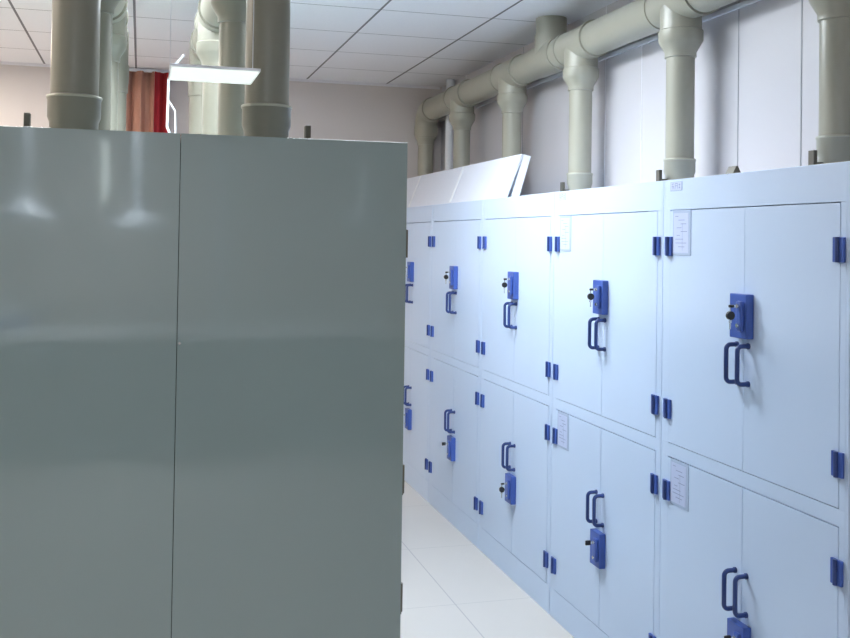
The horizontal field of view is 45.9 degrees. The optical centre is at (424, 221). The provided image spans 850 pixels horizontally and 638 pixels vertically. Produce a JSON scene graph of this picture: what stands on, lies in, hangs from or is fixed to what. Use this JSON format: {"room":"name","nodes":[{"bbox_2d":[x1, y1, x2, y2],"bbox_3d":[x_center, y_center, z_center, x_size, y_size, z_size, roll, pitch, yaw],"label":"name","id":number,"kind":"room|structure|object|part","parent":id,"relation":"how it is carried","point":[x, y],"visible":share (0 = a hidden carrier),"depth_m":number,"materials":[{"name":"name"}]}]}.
{"room":"chemical storage room","nodes":[
{"label":"chemical storage room","id":0,"kind":"room"},
{"bbox_2d":[0,64,441,177],"bbox_3d":[-2.206,0.309,7.011,4.980,2.749,0.100,1,-1,-16],"label":"wall","id":1,"kind":"structure","parent":0,"point":[333,111],"depth_m":7.40,"materials":[{"name":"white paint"}]},
{"bbox_2d":[126,68,168,132],"bbox_3d":[-2.120,-0.139,6.894,0.665,1.844,0.092,1,-1,-16],"label":"curtain","id":2,"kind":"object","parent":1,"relation":"hanging from","point":[146,99],"visible":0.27,"depth_m":6.96,"materials":[{"name":"brown fabric"}]},
{"bbox_3d":[-2.138,-1.049,6.904,0.600,0.024,0.024,1,-1,-16],"label":"rail","id":3,"kind":"part","parent":2,"relation":"part of","materials":[{"name":"white plastic"}]},
{"bbox_2d":[0,61,439,88],"bbox_3d":[-2.179,-1.057,6.976,4.760,0.018,0.020,1,-1,-16],"label":"trim","id":4,"kind":"structure","parent":1,"relation":"attached to","point":[1,62],"depth_m":7.39,"materials":[{"name":"white metal"}]},
{"bbox_2d":[0,0,617,86],"bbox_3d":[-0.647,-1.193,1.601,4.780,0.100,11.200,1,-1,-16],"label":"ceiling","id":5,"kind":"structure","parent":0,"point":[403,42],"depth_m":5.70,"materials":[{"name":"tile"}]},
{"bbox_2d":[168,0,260,84],"bbox_3d":[-0.383,-0.700,1.853,0.156,0.868,0.155,1,-1,-16],"label":"pendant light","id":6,"kind":"object","parent":5,"relation":"hanging from","point":[179,72],"visible":1,"depth_m":1.82,"materials":[{"name":"white plastic"}]},
{"bbox_2d":[169,67,258,84],"bbox_3d":[-0.389,-0.267,1.845,0.152,0.002,0.149,1,-1,-16],"label":"diffuser","id":7,"kind":"object","parent":6,"relation":"attached to","point":[233,75],"depth_m":1.83,"materials":[{"name":"white plastic"}]},
{"bbox_3d":[-0.389,-0.270,1.845,0.156,0.005,0.155,1,-1,-16],"label":"panel","id":8,"kind":"part","parent":6,"relation":"part of","materials":[{"name":"white plastic"}]},
{"bbox_2d":[400,480,573,637],"bbox_3d":[-0.689,1.656,1.548,4.780,0.100,11.200,1,-1,-16],"label":"floor","id":9,"kind":"structure","parent":0,"point":[452,589],"depth_m":4.55,"materials":[{"name":"tile"}]},
{"bbox_2d":[0,126,180,637],"bbox_3d":[-0.922,0.717,2.496,0.544,1.806,0.934,1,-1,-16],"label":"tall cabinet","id":10,"kind":"object","parent":9,"relation":"on","point":[89,219],"visible":1,"depth_m":2.08,"materials":[{"name":"metal"}]},
{"bbox_2d":[23,0,128,130],"bbox_3d":[-1.093,-0.589,3.279,0.201,0.827,3.688,1,-1,-16],"label":"duct","id":11,"kind":"object","parent":10,"relation":"on","point":[89,75],"visible":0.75,"depth_m":2.38,"materials":[{"name":"grey plastic"}]},
{"bbox_3d":[-0.925,-0.223,2.392,0.056,0.066,0.026,1,-1,-16],"label":"damper lever","id":12,"kind":"part","parent":11,"relation":"part of","materials":[{"name":"metal"}]},
{"bbox_2d":[171,133,407,637],"bbox_3d":[-0.397,0.727,2.643,0.544,1.806,0.934,1,-1,-16],"label":"tall cabinet","id":13,"kind":"object","parent":9,"relation":"on","point":[289,469],"visible":0.99,"depth_m":2.19,"materials":[{"name":"metal"}]},
{"bbox_2d":[188,0,310,138],"bbox_3d":[-0.628,-0.580,3.410,0.201,0.827,3.688,1,-1,-16],"label":"duct","id":14,"kind":"object","parent":13,"relation":"on","point":[222,34],"visible":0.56,"depth_m":3.38,"materials":[{"name":"grey plastic"}]},
{"bbox_2d":[166,54,184,132],"bbox_3d":[-1.238,-0.605,4.980,0.086,0.456,0.013,1,-1,-16],"label":"cable","id":15,"kind":"object","parent":14,"relation":"hanging from","point":[183,55],"visible":0.69,"depth_m":4.97,"materials":[{"name":"white plastic"}]},
{"bbox_3d":[-0.321,-0.211,2.563,0.056,0.066,0.026,1,-1,-16],"label":"damper lever","id":16,"kind":"part","parent":14,"relation":"part of","materials":[{"name":"metal"}]},
{"bbox_2d":[403,205,432,500],"bbox_3d":[0.101,0.810,6.597,0.496,1.800,0.932,1,-1,-16],"label":"storage cabinet","id":17,"kind":"object","parent":9,"relation":"on","point":[419,220],"visible":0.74,"depth_m":6.36,"materials":[{"name":"blue plastic"}]},
{"bbox_3d":[-0.149,1.210,6.732,0.014,0.755,0.429,1,-1,-16],"label":"door","id":18,"kind":"part","parent":17,"relation":"part of","materials":[{"name":"blue plastic"}]},
{"bbox_3d":[-0.111,1.132,6.493,0.045,0.129,0.018,1,-1,-16],"label":"handle","id":19,"kind":"part","parent":17,"relation":"part of","materials":[{"name":"blue plastic"}]},
{"bbox_3d":[-0.109,1.280,6.511,0.025,0.129,0.086,1,-1,-16],"label":"lock plate","id":20,"kind":"part","parent":17,"relation":"part of","materials":[{"name":"blue plastic"}]},
{"bbox_3d":[-0.137,0.399,6.747,0.014,0.770,0.429,1,-1,-16],"label":"door","id":21,"kind":"part","parent":17,"relation":"part of","materials":[{"name":"blue plastic"}]},
{"bbox_3d":[-0.101,0.469,6.505,0.045,0.128,0.018,1,-1,-16],"label":"handle","id":22,"kind":"part","parent":17,"relation":"part of","materials":[{"name":"blue plastic"}]},
{"bbox_3d":[-0.095,0.328,6.529,0.025,0.129,0.086,1,-1,-16],"label":"lock plate","id":23,"kind":"part","parent":17,"relation":"part of","materials":[{"name":"blue plastic"}]},
{"bbox_2d":[407,176,419,207],"bbox_3d":[-0.096,-0.195,6.861,0.132,0.215,0.347,1,-1,-16],"label":"board","id":24,"kind":"object","parent":17,"relation":"on","point":[411,182],"visible":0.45,"depth_m":6.79,"materials":[{"name":"white plastic"}]},
{"bbox_3d":[-0.034,1.204,6.323,0.014,0.755,0.417,1,-1,-16],"label":"door","id":25,"kind":"part","parent":17,"relation":"part of","materials":[{"name":"blue plastic"}]},
{"bbox_3d":[-0.022,0.393,6.338,0.014,0.770,0.417,1,-1,-16],"label":"door","id":26,"kind":"part","parent":17,"relation":"part of","materials":[{"name":"blue plastic"}]},
{"bbox_2d":[408,167,461,207],"bbox_3d":[0.077,-0.204,6.250,0.132,0.215,0.917,1,-1,-16],"label":"board","id":27,"kind":"object","parent":17,"relation":"on","point":[435,188],"visible":0.83,"depth_m":6.21,"materials":[{"name":"white plastic"}]},
{"bbox_2d":[428,200,482,547],"bbox_3d":[0.355,0.798,5.697,0.496,1.800,0.932,1,-1,-16],"label":"storage cabinet","id":28,"kind":"object","parent":9,"relation":"on","point":[457,228],"visible":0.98,"depth_m":5.58,"materials":[{"name":"blue plastic"}]},
{"bbox_3d":[0.105,1.197,5.832,0.014,0.755,0.429,1,-1,-16],"label":"door","id":29,"kind":"part","parent":28,"relation":"part of","materials":[{"name":"blue plastic"}]},
{"bbox_3d":[0.117,0.386,5.847,0.014,0.770,0.429,1,-1,-16],"label":"door","id":30,"kind":"part","parent":28,"relation":"part of","materials":[{"name":"blue plastic"}]},
{"bbox_3d":[0.128,1.120,5.648,0.045,0.129,0.018,1,-1,-16],"label":"handle","id":31,"kind":"part","parent":28,"relation":"part of","materials":[{"name":"blue plastic"}]},
{"bbox_3d":[0.138,0.457,5.660,0.045,0.128,0.018,1,-1,-16],"label":"handle","id":32,"kind":"part","parent":28,"relation":"part of","materials":[{"name":"blue plastic"}]},
{"bbox_3d":[0.144,1.119,5.593,0.045,0.129,0.018,1,-1,-16],"label":"handle","id":33,"kind":"part","parent":28,"relation":"part of","materials":[{"name":"blue plastic"}]},
{"bbox_3d":[0.146,1.268,5.612,0.025,0.129,0.086,1,-1,-16],"label":"lock plate","id":34,"kind":"part","parent":28,"relation":"part of","materials":[{"name":"blue plastic"}]},
{"bbox_3d":[0.153,0.456,5.606,0.045,0.128,0.018,1,-1,-16],"label":"handle","id":35,"kind":"part","parent":28,"relation":"part of","materials":[{"name":"blue plastic"}]},
{"bbox_3d":[0.160,0.315,5.629,0.025,0.129,0.086,1,-1,-16],"label":"lock plate","id":36,"kind":"part","parent":28,"relation":"part of","materials":[{"name":"blue plastic"}]},
{"bbox_3d":[0.221,1.191,5.423,0.014,0.755,0.417,1,-1,-16],"label":"door","id":37,"kind":"part","parent":28,"relation":"part of","materials":[{"name":"blue plastic"}]},
{"bbox_3d":[0.233,0.380,5.439,0.014,0.770,0.417,1,-1,-16],"label":"door","id":38,"kind":"part","parent":28,"relation":"part of","materials":[{"name":"blue plastic"}]},
{"bbox_2d":[449,154,530,202],"bbox_3d":[0.329,-0.217,5.360,0.132,0.215,0.927,1,-1,-16],"label":"board","id":39,"kind":"object","parent":28,"relation":"on","point":[502,177],"visible":0.88,"depth_m":5.21,"materials":[{"name":"white plastic"}]},
{"bbox_2d":[478,192,554,613],"bbox_3d":[0.610,0.785,4.798,0.496,1.800,0.932,1,-1,-16],"label":"storage cabinet","id":40,"kind":"object","parent":9,"relation":"on","point":[518,238],"visible":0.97,"depth_m":4.67,"materials":[{"name":"blue plastic"}]},
{"bbox_3d":[0.360,1.184,4.933,0.014,0.755,0.429,1,-1,-16],"label":"door","id":41,"kind":"part","parent":40,"relation":"part of","materials":[{"name":"blue plastic"}]},
{"bbox_3d":[0.372,0.373,4.947,0.014,0.770,0.429,1,-1,-16],"label":"door","id":42,"kind":"part","parent":40,"relation":"part of","materials":[{"name":"blue plastic"}]},
{"bbox_2d":[499,483,505,497],"bbox_3d":[0.362,1.254,4.681,0.032,0.070,0.009,1,-1,-16],"label":"key","id":43,"kind":"object","parent":40,"relation":"attached to","point":[501,489],"visible":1,"depth_m":4.68,"materials":[{"name":"black metal"}]},
{"bbox_2d":[502,278,508,292],"bbox_3d":[0.376,0.302,4.699,0.032,0.070,0.009,1,-1,-16],"label":"key","id":44,"kind":"object","parent":40,"relation":"attached to","point":[504,284],"visible":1,"depth_m":4.70,"materials":[{"name":"black metal"}]},
{"bbox_3d":[0.383,1.107,4.748,0.045,0.129,0.018,1,-1,-16],"label":"handle","id":45,"kind":"part","parent":40,"relation":"part of","materials":[{"name":"blue plastic"}]},
{"bbox_3d":[0.393,0.444,4.761,0.045,0.128,0.018,1,-1,-16],"label":"handle","id":46,"kind":"part","parent":40,"relation":"part of","materials":[{"name":"blue plastic"}]},
{"bbox_3d":[0.401,1.255,4.712,0.025,0.129,0.086,1,-1,-16],"label":"lock plate","id":47,"kind":"part","parent":40,"relation":"part of","materials":[{"name":"blue plastic"}]},
{"bbox_3d":[0.398,1.106,4.694,0.045,0.129,0.018,1,-1,-16],"label":"handle","id":48,"kind":"part","parent":40,"relation":"part of","materials":[{"name":"blue plastic"}]},
{"bbox_3d":[0.408,0.443,4.706,0.045,0.128,0.018,1,-1,-16],"label":"handle","id":49,"kind":"part","parent":40,"relation":"part of","materials":[{"name":"blue plastic"}]},
{"bbox_3d":[0.414,0.302,4.729,0.025,0.129,0.086,1,-1,-16],"label":"lock plate","id":50,"kind":"part","parent":40,"relation":"part of","materials":[{"name":"blue plastic"}]},
{"bbox_3d":[0.475,1.178,4.524,0.014,0.755,0.417,1,-1,-16],"label":"door","id":51,"kind":"part","parent":40,"relation":"part of","materials":[{"name":"blue plastic"}]},
{"bbox_3d":[0.487,0.367,4.539,0.014,0.770,0.417,1,-1,-16],"label":"door","id":52,"kind":"part","parent":40,"relation":"part of","materials":[{"name":"blue plastic"}]},
{"bbox_2d":[550,181,663,637],"bbox_3d":[0.864,0.772,3.898,0.496,1.800,0.932,1,-1,-16],"label":"storage cabinet","id":53,"kind":"object","parent":9,"relation":"on","point":[607,373],"visible":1,"depth_m":3.78,"materials":[{"name":"blue plastic"}]},
{"bbox_3d":[0.578,-0.104,4.227,0.002,0.030,0.075,1,-1,-16],"label":"name plate","id":54,"kind":"part","parent":53,"relation":"part of","materials":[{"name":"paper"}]},
{"bbox_3d":[0.614,1.171,4.033,0.014,0.755,0.429,1,-1,-16],"label":"door","id":55,"kind":"part","parent":53,"relation":"part of","materials":[{"name":"blue plastic"}]},
{"bbox_3d":[0.626,0.360,4.048,0.014,0.770,0.429,1,-1,-16],"label":"door","id":56,"kind":"part","parent":53,"relation":"part of","materials":[{"name":"blue plastic"}]},
{"bbox_2d":[585,540,592,544],"bbox_3d":[0.618,1.211,3.782,0.030,0.018,0.008,1,-1,-16],"label":"key","id":57,"kind":"object","parent":53,"relation":"attached to","point":[587,542],"visible":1,"depth_m":3.78,"materials":[{"name":"black plastic"}]},
{"bbox_2d":[587,288,595,306],"bbox_3d":[0.630,0.289,3.799,0.032,0.070,0.009,1,-1,-16],"label":"key","id":58,"kind":"object","parent":53,"relation":"attached to","point":[590,296],"visible":1,"depth_m":3.80,"materials":[{"name":"black plastic"}]},
{"bbox_3d":[0.637,1.094,3.849,0.045,0.129,0.018,1,-1,-16],"label":"handle","id":59,"kind":"part","parent":53,"relation":"part of","materials":[{"name":"blue plastic"}]},
{"bbox_3d":[0.647,0.431,3.861,0.045,0.128,0.018,1,-1,-16],"label":"handle","id":60,"kind":"part","parent":53,"relation":"part of","materials":[{"name":"blue plastic"}]},
{"bbox_3d":[0.655,1.242,3.812,0.025,0.129,0.086,1,-1,-16],"label":"lock plate","id":61,"kind":"part","parent":53,"relation":"part of","materials":[{"name":"blue plastic"}]},
{"bbox_3d":[0.653,1.093,3.794,0.045,0.129,0.018,1,-1,-16],"label":"handle","id":62,"kind":"part","parent":53,"relation":"part of","materials":[{"name":"blue plastic"}]},
{"bbox_3d":[0.662,0.430,3.806,0.045,0.128,0.018,1,-1,-16],"label":"handle","id":63,"kind":"part","parent":53,"relation":"part of","materials":[{"name":"blue plastic"}]},
{"bbox_3d":[0.669,0.289,3.830,0.025,0.129,0.086,1,-1,-16],"label":"lock plate","id":64,"kind":"part","parent":53,"relation":"part of","materials":[{"name":"blue plastic"}]},
{"bbox_3d":[0.730,1.165,3.624,0.014,0.755,0.417,1,-1,-16],"label":"door","id":65,"kind":"part","parent":53,"relation":"part of","materials":[{"name":"blue plastic"}]},
{"bbox_3d":[0.742,0.354,3.639,0.014,0.770,0.417,1,-1,-16],"label":"door","id":66,"kind":"part","parent":53,"relation":"part of","materials":[{"name":"blue plastic"}]},
{"bbox_2d":[659,161,849,637],"bbox_3d":[1.119,0.736,2.998,0.496,1.845,0.932,1,-1,-16],"label":"storage cabinet","id":67,"kind":"object","parent":9,"relation":"on","point":[755,520],"visible":1,"depth_m":2.87,"materials":[{"name":"blue plastic"}]},
{"bbox_2d":[414,0,849,195],"bbox_3d":[0.727,0.313,4.880,0.185,2.749,5.603,1,-1,-16],"label":"duct","id":68,"kind":"object","parent":67,"relation":"on","point":[575,52],"visible":0.78,"depth_m":4.38,"materials":[{"name":"grey plastic"}]},
{"bbox_3d":[0.674,-0.155,4.834,0.040,0.066,0.026,1,-1,-16],"label":"damper lever","id":69,"kind":"part","parent":68,"relation":"part of","materials":[{"name":"metal"}]},
{"bbox_3d":[0.928,-0.168,3.934,0.040,0.066,0.026,1,-1,-16],"label":"damper lever","id":70,"kind":"part","parent":68,"relation":"part of","materials":[{"name":"metal"}]},
{"bbox_3d":[1.183,-0.181,3.035,0.040,0.066,0.026,1,-1,-16],"label":"damper lever","id":71,"kind":"part","parent":68,"relation":"part of","materials":[{"name":"metal"}]},
{"bbox_3d":[0.832,-0.117,3.327,0.002,0.030,0.075,1,-1,-16],"label":"name plate","id":72,"kind":"part","parent":67,"relation":"part of","materials":[{"name":"paper"}]},
{"bbox_3d":[0.869,1.158,3.133,0.014,0.755,0.429,1,-1,-16],"label":"door","id":73,"kind":"part","parent":67,"relation":"part of","materials":[{"name":"blue plastic"}]},
{"bbox_3d":[0.881,0.347,3.148,0.014,0.770,0.429,1,-1,-16],"label":"door","id":74,"kind":"part","parent":67,"relation":"part of","materials":[{"name":"blue plastic"}]},
{"bbox_3d":[0.892,1.081,2.949,0.045,0.129,0.018,1,-1,-16],"label":"handle","id":75,"kind":"part","parent":67,"relation":"part of","materials":[{"name":"blue plastic"}]},
{"bbox_2d":[726,305,736,328],"bbox_3d":[0.885,0.276,2.899,0.032,0.070,0.009,1,-1,-16],"label":"key","id":76,"kind":"object","parent":67,"relation":"attached to","point":[730,315],"visible":1,"depth_m":2.90,"materials":[{"name":"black metal"}]},
{"bbox_3d":[0.902,0.418,2.961,0.045,0.128,0.018,1,-1,-16],"label":"handle","id":77,"kind":"part","parent":67,"relation":"part of","materials":[{"name":"blue plastic"}]},
{"bbox_3d":[0.910,1.229,2.912,0.025,0.129,0.086,1,-1,-16],"label":"lock plate","id":78,"kind":"part","parent":67,"relation":"part of","materials":[{"name":"blue plastic"}]},
{"bbox_3d":[0.907,1.080,2.894,0.045,0.129,0.018,1,-1,-16],"label":"handle","id":79,"kind":"part","parent":67,"relation":"part of","materials":[{"name":"blue plastic"}]},
{"bbox_3d":[0.923,0.276,2.930,0.025,0.129,0.086,1,-1,-16],"label":"lock plate","id":80,"kind":"part","parent":67,"relation":"part of","materials":[{"name":"blue plastic"}]},
{"bbox_3d":[0.917,0.417,2.906,0.045,0.128,0.018,1,-1,-16],"label":"handle","id":81,"kind":"part","parent":67,"relation":"part of","materials":[{"name":"blue plastic"}]},
{"bbox_3d":[0.985,1.152,2.724,0.014,0.755,0.417,1,-1,-16],"label":"door","id":82,"kind":"part","parent":67,"relation":"part of","materials":[{"name":"white plastic"}]},
{"bbox_3d":[0.996,0.341,2.739,0.014,0.770,0.417,1,-1,-16],"label":"door","id":83,"kind":"part","parent":67,"relation":"part of","materials":[{"name":"white plastic"}]},
{"bbox_2d":[441,0,818,195],"bbox_3d":[1.680,0.278,2.238,0.100,2.749,11.200,1,-1,-16],"label":"wall","id":84,"kind":"structure","parent":0,"point":[768,105],"depth_m":4.06,"materials":[{"name":"white paint"}]},
{"bbox_2d":[445,79,454,169],"bbox_3d":[0.165,0.349,7.244,0.064,2.749,0.064,1,-1,-16],"label":"conduit","id":85,"kind":"object","parent":84,"relation":"attached to","point":[449,132],"visible":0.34,"depth_m":7.24,"materials":[{"name":"white plastic"}]},
{"bbox_2d":[521,47,523,195],"bbox_3d":[0.569,0.331,5.977,0.002,2.749,0.004,1,-1,-16],"label":"trim","id":86,"kind":"structure","parent":84,"relation":"attached to","point":[523,47],"depth_m":5.99,"materials":[{"name":"white metal"}]},
{"bbox_2d":[439,0,760,121],"bbox_3d":[1.640,-0.842,2.243,0.016,0.018,11.200,1,-1,-16],"label":"trim","id":87,"kind":"structure","parent":84,"relation":"attached to","point":[746,2],"depth_m":4.60,"materials":[{"name":"white metal"}]},
{"bbox_2d":[604,6,606,186],"bbox_3d":[0.871,0.316,4.909,0.002,2.749,0.006,1,-1,-16],"label":"trim","id":88,"kind":"structure","parent":84,"relation":"attached to","point":[606,6],"depth_m":4.92,"materials":[{"name":"white metal"}]},
{"bbox_2d":[640,38,642,182],"bbox_3d":[0.972,0.311,4.553,0.002,2.749,0.005,1,-1,-16],"label":"trim","id":89,"kind":"structure","parent":84,"relation":"attached to","point":[642,38],"depth_m":4.57,"materials":[{"name":"white metal"}]},
{"bbox_2d":[737,0,738,165],"bbox_3d":[1.181,0.300,3.812,0.002,2.749,0.003,1,-1,-16],"label":"trim","id":90,"kind":"structure","parent":84,"relation":"attached to","point":[738,0],"depth_m":3.83,"materials":[{"name":"white metal"}]},
{"bbox_2d":[800,0,802,165],"bbox_3d":[1.285,0.295,3.446,0.002,2.749,0.005,1,-1,-16],"label":"trim","id":91,"kind":"structure","parent":84,"relation":"attached to","point":[801,0],"depth_m":3.46,"materials":[{"name":"white metal"}]}
]}

